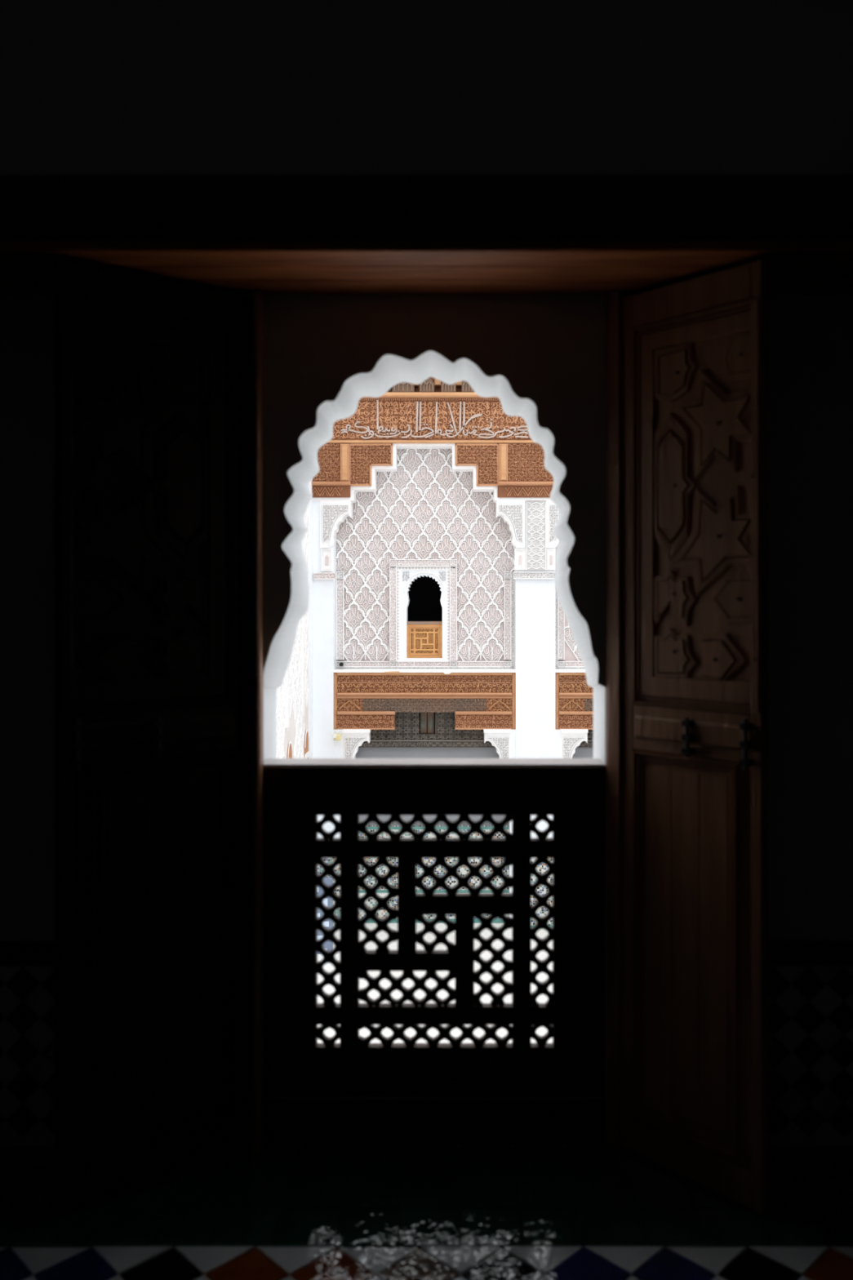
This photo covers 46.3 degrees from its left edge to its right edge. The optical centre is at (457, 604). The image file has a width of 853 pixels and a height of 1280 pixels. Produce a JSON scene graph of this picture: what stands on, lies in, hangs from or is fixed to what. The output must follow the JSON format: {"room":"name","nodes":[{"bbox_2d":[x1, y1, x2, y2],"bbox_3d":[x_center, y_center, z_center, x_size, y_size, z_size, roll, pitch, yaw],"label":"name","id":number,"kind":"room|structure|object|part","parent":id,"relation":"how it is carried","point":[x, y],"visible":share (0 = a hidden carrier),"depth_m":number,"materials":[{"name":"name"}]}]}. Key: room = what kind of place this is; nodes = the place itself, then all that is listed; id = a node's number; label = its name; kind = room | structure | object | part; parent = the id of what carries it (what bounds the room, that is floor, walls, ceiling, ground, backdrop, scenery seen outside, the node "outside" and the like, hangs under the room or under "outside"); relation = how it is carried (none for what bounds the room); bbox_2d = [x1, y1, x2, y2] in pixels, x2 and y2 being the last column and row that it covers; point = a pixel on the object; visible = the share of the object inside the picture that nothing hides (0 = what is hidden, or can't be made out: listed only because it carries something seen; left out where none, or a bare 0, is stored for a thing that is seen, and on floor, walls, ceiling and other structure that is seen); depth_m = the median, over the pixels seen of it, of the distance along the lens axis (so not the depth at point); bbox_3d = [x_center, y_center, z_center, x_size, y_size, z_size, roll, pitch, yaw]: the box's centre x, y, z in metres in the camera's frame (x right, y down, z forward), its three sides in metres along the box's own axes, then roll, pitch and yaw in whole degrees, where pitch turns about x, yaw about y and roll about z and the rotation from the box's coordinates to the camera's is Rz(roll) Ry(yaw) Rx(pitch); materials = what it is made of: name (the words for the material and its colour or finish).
{"room":"dark madrasa room","nodes":[
{"label":"dark madrasa room","id":0,"kind":"room"},
{"bbox_2d":[276,479,312,758],"bbox_3d":[-3.758,-1.880,16.100,0.560,12.200,16.200,0,0,0],"label":"wall","id":1,"kind":"structure","parent":0,"point":[295,695],"depth_m":22.24,"materials":[{"name":"paint"}]},
{"bbox_2d":[286,740,293,758],"bbox_3d":[-3.523,3.577,20.890,0.070,1.450,0.540,0,0,0],"label":"arched niche","id":2,"kind":"object","parent":1,"relation":"attached to","point":[290,753],"visible":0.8,"depth_m":20.93,"materials":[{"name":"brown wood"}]},
{"bbox_2d":[304,728,310,758],"bbox_3d":[-3.523,3.621,23.225,0.070,1.450,0.550,0,0,0],"label":"arched niche","id":3,"kind":"object","parent":1,"relation":"attached to","point":[307,753],"visible":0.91,"depth_m":23.18,"materials":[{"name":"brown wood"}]},
{"bbox_2d":[0,294,852,1147],"bbox_3d":[0.000,-0.080,2.967,5.200,3.800,0.366,0,0,0],"label":"wall","id":4,"kind":"structure","parent":0,"point":[550,349],"depth_m":2.80,"materials":[{"name":"black paint"}]},
{"bbox_2d":[262,351,605,1145],"bbox_3d":[-0.072,0.400,2.975,1.002,2.241,0.350,0,0,0],"label":"window","id":5,"kind":"structure","parent":4,"relation":"in","point":[389,371],"depth_m":2.80,"materials":[{"name":"white paint"}]},
{"bbox_3d":[-0.143,1.006,2.816,0.272,0.050,0.029,0,0,0],"label":"rail","id":6,"kind":"part","parent":5,"relation":"part of","materials":[{"name":"brown wood"}]},
{"bbox_3d":[-0.070,0.985,2.857,0.975,1.070,0.122,0,0,0],"label":"lattice balustrade","id":7,"kind":"part","parent":5,"relation":"part of","materials":[{"name":"black wood"}]},
{"bbox_3d":[-0.070,0.452,2.859,0.972,0.005,0.114,0,0,0],"label":"sill","id":8,"kind":"part","parent":5,"relation":"part of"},
{"bbox_3d":[-0.070,0.472,2.857,0.975,0.038,0.122,0,0,0],"label":"sill rail","id":9,"kind":"part","parent":5,"relation":"part of","materials":[{"name":"brown wood"}]},
{"bbox_3d":[-0.064,1.157,2.815,0.668,0.050,0.030,0,0,0],"label":"rail","id":10,"kind":"part","parent":5,"relation":"part of","materials":[{"name":"brown wood"}]},
{"bbox_3d":[-0.064,0.688,2.815,0.668,0.050,0.030,0,0,0],"label":"rail","id":11,"kind":"part","parent":5,"relation":"part of","materials":[{"name":"brown wood"}]},
{"bbox_3d":[-0.070,1.317,2.815,0.975,0.142,0.030,0,0,0],"label":"rail","id":12,"kind":"part","parent":5,"relation":"part of","materials":[{"name":"brown wood"}]},
{"bbox_3d":[-0.070,0.542,2.815,0.975,0.101,0.030,0,0,0],"label":"rail","id":13,"kind":"part","parent":5,"relation":"part of","materials":[{"name":"brown wood"}]},
{"bbox_3d":[0.019,0.846,2.816,0.272,0.054,0.029,0,0,0],"label":"rail","id":14,"kind":"part","parent":5,"relation":"part of","materials":[{"name":"brown wood"}]},
{"bbox_2d":[0,0,852,174],"bbox_3d":[0.000,-1.522,2.634,5.200,0.916,0.333,0,0,0],"label":"wall","id":15,"kind":"structure","parent":0,"point":[87,86],"depth_m":2.47,"materials":[{"name":"black paint"}]},
{"bbox_2d":[0,174,852,294],"bbox_3d":[0.000,-0.968,2.627,5.200,0.191,0.345,0,0,0],"label":"beam","id":16,"kind":"structure","parent":15,"relation":"attached to","point":[236,234],"depth_m":2.46,"materials":[{"name":"brown wood"}]},
{"bbox_2d":[0,1145,852,1279],"bbox_3d":[0.000,1.579,-0.100,5.200,0.123,5.800,0,0,0],"label":"floor","id":17,"kind":"structure","parent":0,"point":[279,1212],"depth_m":2.46,"materials":[{"name":"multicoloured tile"}]},
{"bbox_2d":[253,289,263,1153],"bbox_3d":[-0.555,0.324,2.775,0.018,2.393,0.050,0,0,0],"label":"door frame","id":18,"kind":"structure","parent":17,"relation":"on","point":[258,295],"depth_m":2.75,"materials":[{"name":"brown wood"}]},
{"bbox_2d":[605,289,621,1152],"bbox_3d":[0.438,0.324,2.780,0.041,2.393,0.040,0,0,0],"label":"door frame","id":19,"kind":"structure","parent":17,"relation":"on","point":[613,300],"depth_m":2.77,"materials":[{"name":"brown wood"}]},
{"bbox_2d":[621,259,768,1214],"bbox_3d":[0.605,0.327,2.617,0.062,2.362,0.429,0,0,-44],"label":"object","id":20,"kind":"object","parent":19,"relation":"attached to","point":[695,351],"visible":1,"depth_m":2.60,"materials":[{"name":"brown wood"}]},
{"bbox_3d":[0.599,0.897,2.629,0.014,0.965,0.298,0,0,-44],"label":"moulding","id":21,"kind":"part","parent":20,"relation":"part of","materials":[{"name":"brown wood"}]},
{"bbox_3d":[0.601,0.897,2.631,0.008,0.947,0.280,0,0,-44],"label":"moulding","id":22,"kind":"part","parent":20,"relation":"part of","materials":[{"name":"brown wood"}]},
{"bbox_3d":[0.597,0.897,2.627,0.020,0.989,0.322,0,0,-44],"label":"moulding","id":23,"kind":"part","parent":20,"relation":"part of","materials":[{"name":"brown wood"}]},
{"bbox_3d":[0.618,1.464,2.623,0.034,0.088,0.359,0,0,-44],"label":"rail","id":24,"kind":"part","parent":20,"relation":"part of","materials":[{"name":"brown wood"}]},
{"bbox_3d":[0.618,0.335,2.623,0.034,0.126,0.359,0,0,-44],"label":"rail","id":25,"kind":"part","parent":20,"relation":"part of","materials":[{"name":"brown wood"}]},
{"bbox_3d":[0.618,-0.808,2.623,0.034,0.093,0.359,0,0,-44],"label":"rail","id":26,"kind":"part","parent":20,"relation":"part of","materials":[{"name":"brown wood"}]},
{"bbox_3d":[0.621,-0.244,2.625,0.016,1.034,0.359,0,0,-44],"label":"panel","id":27,"kind":"part","parent":20,"relation":"part of","materials":[{"name":"brown wood"}]},
{"bbox_3d":[0.621,0.909,2.626,0.014,1.022,0.359,0,0,-44],"label":"panel","id":28,"kind":"part","parent":20,"relation":"part of","materials":[{"name":"brown wood"}]},
{"bbox_3d":[0.621,-0.244,2.606,0.014,1.002,0.362,0,0,-44],"label":"moulding","id":29,"kind":"part","parent":20,"relation":"part of","materials":[{"name":"brown wood"}]},
{"bbox_3d":[0.619,-0.244,2.604,0.020,1.026,0.386,0,0,-44],"label":"moulding","id":30,"kind":"part","parent":20,"relation":"part of","materials":[{"name":"brown wood"}]},
{"bbox_3d":[0.623,-0.244,2.608,0.008,0.984,0.344,0,0,-44],"label":"moulding","id":31,"kind":"part","parent":20,"relation":"part of","materials":[{"name":"brown wood"}]},
{"bbox_2d":[317,922,552,1043],"bbox_3d":[1.091,7.940,16.575,15.218,0.300,26.850,0,0,0],"label":"floor","id":32,"kind":"structure","parent":0,"point":[486,955],"depth_m":20.68,"materials":[{"name":"white stone"}]},
{"bbox_2d":[317,877,333,954],"bbox_3d":[-3.011,7.062,22.224,0.457,1.936,0.072,0,0,0],"label":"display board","id":33,"kind":"object","parent":32,"relation":"on","point":[328,901],"visible":0.35,"depth_m":22.20,"materials":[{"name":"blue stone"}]},
{"bbox_2d":[323,898,327,906],"bbox_3d":[-2.967,6.640,22.194,0.143,0.185,0.012,0,0,0],"label":"print","id":34,"kind":"object","parent":33,"relation":"attached to","point":[325,901],"depth_m":22.19},
{"bbox_2d":[323,921,328,926],"bbox_3d":[-2.967,7.117,22.194,0.200,0.114,0.012,0,0,0],"label":"print","id":35,"kind":"object","parent":33,"relation":"attached to","point":[326,923],"depth_m":22.19},
{"bbox_2d":[312,496,355,926],"bbox_3d":[-3.047,2.606,24.250,1.077,10.413,0.700,0,0,0],"label":"pillar","id":36,"kind":"structure","parent":32,"relation":"on","point":[324,559],"depth_m":24.00,"materials":[{"name":"white paint"}]},
{"bbox_3d":[-3.151,-1.079,23.985,0.262,0.555,0.030,0,0,0],"label":"niche panel","id":37,"kind":"part","parent":36,"relation":"part of","materials":[{"name":"white paint"}]},
{"bbox_2d":[320,500,352,547],"bbox_3d":[-2.941,-1.942,24.194,0.739,1.145,0.592,0,0,0],"label":"bracket","id":38,"kind":"object","parent":36,"relation":"attached to","point":[333,513],"visible":1,"depth_m":23.94,"materials":[{"name":"white stone"}]},
{"bbox_2d":[311,443,392,497],"bbox_3d":[-2.560,-3.233,24.080,1.996,1.307,0.520,0,0,0],"label":"carved spandrel","id":39,"kind":"object","parent":36,"relation":"on","point":[341,466],"visible":0.87,"depth_m":23.91,"materials":[{"name":"brown wood"}]},
{"bbox_3d":[-2.715,-3.413,24.000,0.215,0.905,0.280,0,0,0],"label":"post","id":40,"kind":"part","parent":39,"relation":"part of","materials":[{"name":"brown wood"}]},
{"bbox_3d":[-2.713,-3.417,23.855,0.123,0.858,0.030,0,0,0],"label":"post","id":41,"kind":"part","parent":39,"relation":"part of","materials":[{"name":"brown wood"}]},
{"bbox_2d":[333,728,342,837],"bbox_3d":[-2.889,5.401,24.315,0.247,4.778,0.570,0,0,0],"label":"pilaster","id":42,"kind":"object","parent":32,"relation":"on","point":[337,744],"visible":0.14,"depth_m":24.03,"materials":[{"name":"white paint"}]},
{"bbox_2d":[332,731,341,740],"bbox_3d":[-2.896,3.153,23.895,0.184,0.192,0.270,0,0,0],"label":"floodlight","id":43,"kind":"object","parent":42,"relation":"attached to","point":[337,736],"visible":1,"depth_m":23.82,"materials":[{"name":"beige plastic"}]},
{"bbox_2d":[342,728,371,758],"bbox_3d":[-2.444,3.469,24.170,0.671,0.936,0.460,0,0,0],"label":"bracket","id":44,"kind":"object","parent":42,"relation":"attached to","point":[352,739],"visible":0.92,"depth_m":24.01,"materials":[{"name":"white stone"}]},
{"bbox_2d":[333,672,515,729],"bbox_3d":[-0.797,2.324,24.170,4.410,1.400,0.420,0,0,0],"label":"lintel","id":45,"kind":"object","parent":44,"relation":"on","point":[362,700],"visible":1,"depth_m":24.09,"materials":[{"name":"brown wood"}]},
{"bbox_3d":[-2.959,2.329,24.225,0.085,1.377,0.310,0,0,0],"label":"post","id":46,"kind":"part","parent":45,"relation":"part of","materials":[{"name":"brown wood"}]},
{"bbox_2d":[332,668,516,674],"bbox_3d":[-0.794,1.618,24.485,4.455,0.092,1.030,0,0,0],"label":"ledge","id":47,"kind":"object","parent":45,"relation":"on","point":[446,671],"visible":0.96,"depth_m":23.98,"materials":[{"name":"white paint"}]},
{"bbox_3d":[-0.796,1.667,24.220,4.238,0.085,0.320,0,0,0],"label":"moulding","id":48,"kind":"part","parent":45,"relation":"part of","materials":[{"name":"brown wood"}]},
{"bbox_3d":[1.365,2.329,24.225,0.085,1.377,0.310,0,0,0],"label":"post","id":49,"kind":"part","parent":45,"relation":"part of","materials":[{"name":"brown wood"}]},
{"bbox_2d":[359,893,509,922],"bbox_3d":[-0.808,7.442,24.460,4.409,0.696,0.160,0,0,0],"label":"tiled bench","id":50,"kind":"object","parent":32,"relation":"on","point":[382,913],"visible":0.02,"depth_m":24.41,"materials":[{"name":"tile"}]},
{"bbox_2d":[508,728,515,917],"bbox_3d":[1.336,5.401,24.315,0.139,4.778,0.570,0,0,0],"label":"pilaster","id":51,"kind":"object","parent":32,"relation":"on","point":[513,731],"visible":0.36,"depth_m":24.03,"materials":[{"name":"white paint"}]},
{"bbox_2d":[483,728,511,758],"bbox_3d":[0.964,3.469,24.170,0.666,0.936,0.460,0,0,0],"label":"bracket","id":52,"kind":"object","parent":51,"relation":"attached to","point":[500,739],"visible":0.92,"depth_m":24.00,"materials":[{"name":"white stone"}]},
{"bbox_2d":[495,496,555,927],"bbox_3d":[1.662,2.644,24.250,1.447,10.490,0.700,0,0,0],"label":"pillar","id":53,"kind":"structure","parent":32,"relation":"on","point":[534,573],"depth_m":24.00,"materials":[{"name":"white paint"}]},
{"bbox_2d":[455,443,553,497],"bbox_3d":[1.224,-3.234,24.080,2.555,1.307,0.520,0,0,0],"label":"carved spandrel","id":54,"kind":"object","parent":53,"relation":"on","point":[517,469],"visible":0.8,"depth_m":23.92,"materials":[{"name":"brown wood"}]},
{"bbox_3d":[1.104,-3.413,24.000,0.215,0.905,0.280,0,0,0],"label":"post","id":55,"kind":"part","parent":54,"relation":"part of","materials":[{"name":"brown wood"}]},
{"bbox_3d":[1.103,-3.417,23.855,0.123,0.858,0.030,0,0,0],"label":"post","id":56,"kind":"part","parent":54,"relation":"part of","materials":[{"name":"brown wood"}]},
{"bbox_2d":[495,500,525,548],"bbox_3d":[1.286,-1.942,24.194,0.693,1.145,0.592,0,0,0],"label":"bracket","id":57,"kind":"object","parent":53,"relation":"attached to","point":[513,513],"visible":1,"depth_m":23.94,"materials":[{"name":"white stone"}]},
{"bbox_3d":[1.510,-1.094,23.985,0.277,0.524,0.030,0,0,0],"label":"niche panel","id":58,"kind":"part","parent":53,"relation":"part of","materials":[{"name":"white paint"}]},
{"bbox_3d":[1.895,-1.664,23.985,0.462,1.664,0.030,0,0,0],"label":"braided panel","id":59,"kind":"part","parent":53,"relation":"part of","materials":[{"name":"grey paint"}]},
{"bbox_3d":[2.250,-1.094,23.985,0.216,0.524,0.030,0,0,0],"label":"niche panel","id":60,"kind":"part","parent":53,"relation":"part of","materials":[{"name":"white paint"}]},
{"bbox_2d":[546,500,559,547],"bbox_3d":[2.482,-1.942,24.194,0.683,1.145,0.592,0,0,0],"label":"bracket","id":61,"kind":"object","parent":53,"relation":"attached to","point":[553,513],"visible":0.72,"depth_m":23.94,"materials":[{"name":"white stone"}]},
{"bbox_2d":[555,728,560,758],"bbox_3d":[2.433,5.401,24.315,0.139,4.778,0.570,0,0,0],"label":"pilaster","id":62,"kind":"object","parent":32,"relation":"on","point":[557,734],"visible":0.14,"depth_m":24.03,"materials":[{"name":"white paint"}]},
{"bbox_2d":[560,728,587,758],"bbox_3d":[2.809,3.469,24.170,0.662,0.936,0.460,0,0,0],"label":"bracket","id":63,"kind":"object","parent":62,"relation":"attached to","point":[571,739],"visible":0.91,"depth_m":24.01,"materials":[{"name":"white stone"}]},
{"bbox_2d":[555,672,593,729],"bbox_3d":[4.572,2.324,24.170,4.410,1.400,0.420,0,0,0],"label":"lintel","id":64,"kind":"object","parent":63,"relation":"on","point":[574,698],"visible":0.2,"depth_m":24.08,"materials":[{"name":"brown wood"}]},
{"bbox_3d":[2.410,2.329,24.225,0.085,1.377,0.310,0,0,0],"label":"post","id":65,"kind":"part","parent":64,"relation":"part of","materials":[{"name":"brown wood"}]},
{"bbox_2d":[554,668,585,672],"bbox_3d":[4.131,1.603,24.490,3.607,0.062,1.020,0,0,0],"label":"ledge","id":66,"kind":"object","parent":64,"relation":"on","point":[557,670],"visible":0.23,"depth_m":23.98,"materials":[{"name":"white paint"}]},
{"bbox_3d":[4.570,1.667,24.220,4.238,0.085,0.320,0,0,0],"label":"moulding","id":67,"kind":"part","parent":64,"relation":"part of","materials":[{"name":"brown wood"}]},
{"bbox_2d":[335,448,584,668],"bbox_3d":[1.942,-2.214,24.775,12.516,7.749,0.650,0,0,0],"label":"wall","id":68,"kind":"structure","parent":0,"point":[424,509],"depth_m":24.57,"materials":[{"name":"paint"}]},
{"bbox_2d":[389,559,457,661],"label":"window","id":69,"kind":"structure","parent":68,"relation":"in","point":[420,589],"depth_m":24.50,"materials":[{"name":"paint"}]},
{"bbox_3d":[-0.823,0.895,24.610,0.743,0.711,0.020,0,0,0],"label":"moulding","id":70,"kind":"part","parent":69,"relation":"part of","materials":[{"name":"brown wood"}]},
{"bbox_3d":[-0.818,0.863,24.680,0.877,0.902,0.160,0,0,0],"label":"lattice balustrade","id":71,"kind":"part","parent":69,"relation":"part of","materials":[{"name":"brown wood"}]},
{"bbox_3d":[-0.818,0.447,24.680,0.877,0.071,0.160,0,0,0],"label":"sill rail","id":72,"kind":"part","parent":69,"relation":"part of","materials":[{"name":"grey wood"}]},
{"bbox_3d":[-0.818,1.266,24.655,0.877,0.095,0.070,0,0,0],"label":"rail","id":73,"kind":"part","parent":69,"relation":"part of","materials":[{"name":"brown wood"}]},
{"bbox_3d":[-0.818,0.526,24.655,0.877,0.087,0.070,0,0,0],"label":"rail","id":74,"kind":"part","parent":69,"relation":"part of","materials":[{"name":"brown wood"}]},
{"bbox_3d":[-0.818,0.894,24.651,0.706,0.649,0.038,0,0,0],"label":"panel frame","id":75,"kind":"part","parent":69,"relation":"part of","materials":[{"name":"brown wood"}]},
{"bbox_2d":[350,443,497,502],"bbox_3d":[-0.809,-3.217,24.260,3.559,1.410,0.580,0,0,0],"label":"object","id":76,"kind":"structure","parent":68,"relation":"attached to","point":[353,489],"depth_m":23.97,"materials":[{"name":"white paint"}]},
{"bbox_2d":[326,392,536,444],"bbox_3d":[-0.329,-4.482,24.100,6.505,1.193,0.680,0,0,0],"label":"frieze","id":77,"kind":"structure","parent":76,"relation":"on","point":[389,417],"depth_m":23.91,"materials":[{"name":"brown wood"}]},
{"bbox_2d":[392,382,414,392],"bbox_3d":[-1.300,-5.274,24.052,0.520,0.375,0.575,0,0,0],"label":"corbel","id":78,"kind":"object","parent":77,"relation":"on","point":[403,387],"visible":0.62,"depth_m":23.80,"materials":[{"name":"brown wood"}]},
{"bbox_2d":[419,377,435,392],"bbox_3d":[-0.734,-5.274,24.052,0.352,0.375,0.575,0,0,0],"label":"corbel","id":79,"kind":"object","parent":77,"relation":"on","point":[428,385],"visible":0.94,"depth_m":23.80,"materials":[{"name":"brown wood"}]},
{"bbox_3d":[-0.291,-4.977,24.140,6.406,0.023,0.600,0,0,0],"label":"moulding","id":80,"kind":"part","parent":77,"relation":"part of","materials":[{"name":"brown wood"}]},
{"bbox_3d":[-0.292,-3.920,24.165,6.419,0.069,0.550,0,0,0],"label":"moulding","id":81,"kind":"part","parent":77,"relation":"part of","materials":[{"name":"brown wood"}]},
{"bbox_2d":[441,382,456,392],"bbox_3d":[-0.214,-5.274,24.052,0.352,0.375,0.575,0,0,0],"label":"corbel","id":82,"kind":"object","parent":77,"relation":"on","point":[446,388],"visible":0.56,"depth_m":23.80,"materials":[{"name":"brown wood"}]},
{"bbox_2d":[462,380,475,392],"bbox_3d":[0.275,-5.274,24.052,0.352,0.375,0.575,0,0,0],"label":"corbel","id":83,"kind":"object","parent":77,"relation":"on","point":[466,388],"visible":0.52,"depth_m":23.80,"materials":[{"name":"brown wood"}]},
{"bbox_2d":[387,377,463,392],"bbox_3d":[-0.313,-5.536,24.315,4.854,0.673,0.250,0,0,0],"label":"board","id":84,"kind":"object","parent":68,"relation":"attached to","point":[437,384],"visible":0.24,"depth_m":24.36,"materials":[{"name":"brown wood"}]},
{"bbox_2d":[355,746,593,825],"bbox_3d":[2.575,5.632,24.660,11.249,4.316,0.180,0,0,0],"label":"wall","id":85,"kind":"structure","parent":0,"point":[362,753],"depth_m":24.57,"materials":[{"name":"grey paint"}]},
{"bbox_2d":[358,712,495,747],"bbox_3d":[-0.717,3.003,24.565,4.148,0.987,0.410,0,0,0],"label":"screen","id":86,"kind":"object","parent":85,"relation":"attached to","point":[412,730],"visible":0.41,"depth_m":24.42,"materials":[{"name":"black"}]},
{"bbox_3d":[-0.840,2.920,24.560,0.118,0.379,0.020,0,0,0],"label":"lozenge panel","id":87,"kind":"part","parent":86,"relation":"part of","materials":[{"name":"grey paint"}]},
{"bbox_3d":[-0.705,3.328,24.405,4.072,0.031,0.090,0,0,0],"label":"moulding","id":88,"kind":"part","parent":86,"relation":"part of","materials":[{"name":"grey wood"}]},
{"bbox_3d":[-0.659,2.920,24.560,0.118,0.379,0.020,0,0,0],"label":"lozenge panel","id":89,"kind":"part","parent":86,"relation":"part of","materials":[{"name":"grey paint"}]},
{"bbox_2d":[359,822,509,893],"bbox_3d":[-0.765,6.246,24.555,4.117,1.769,0.070,0,0,0],"label":"dado","id":90,"kind":"object","parent":85,"relation":"attached to","point":[382,870],"visible":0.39,"depth_m":24.54,"materials":[{"name":"tile"}]},
{"bbox_2d":[578,729,593,747],"bbox_3d":[4.190,3.025,24.455,2.488,0.943,0.190,0,0,0],"label":"screen","id":91,"kind":"object","parent":85,"relation":"attached to","point":[590,732],"visible":0.04,"depth_m":24.39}
]}

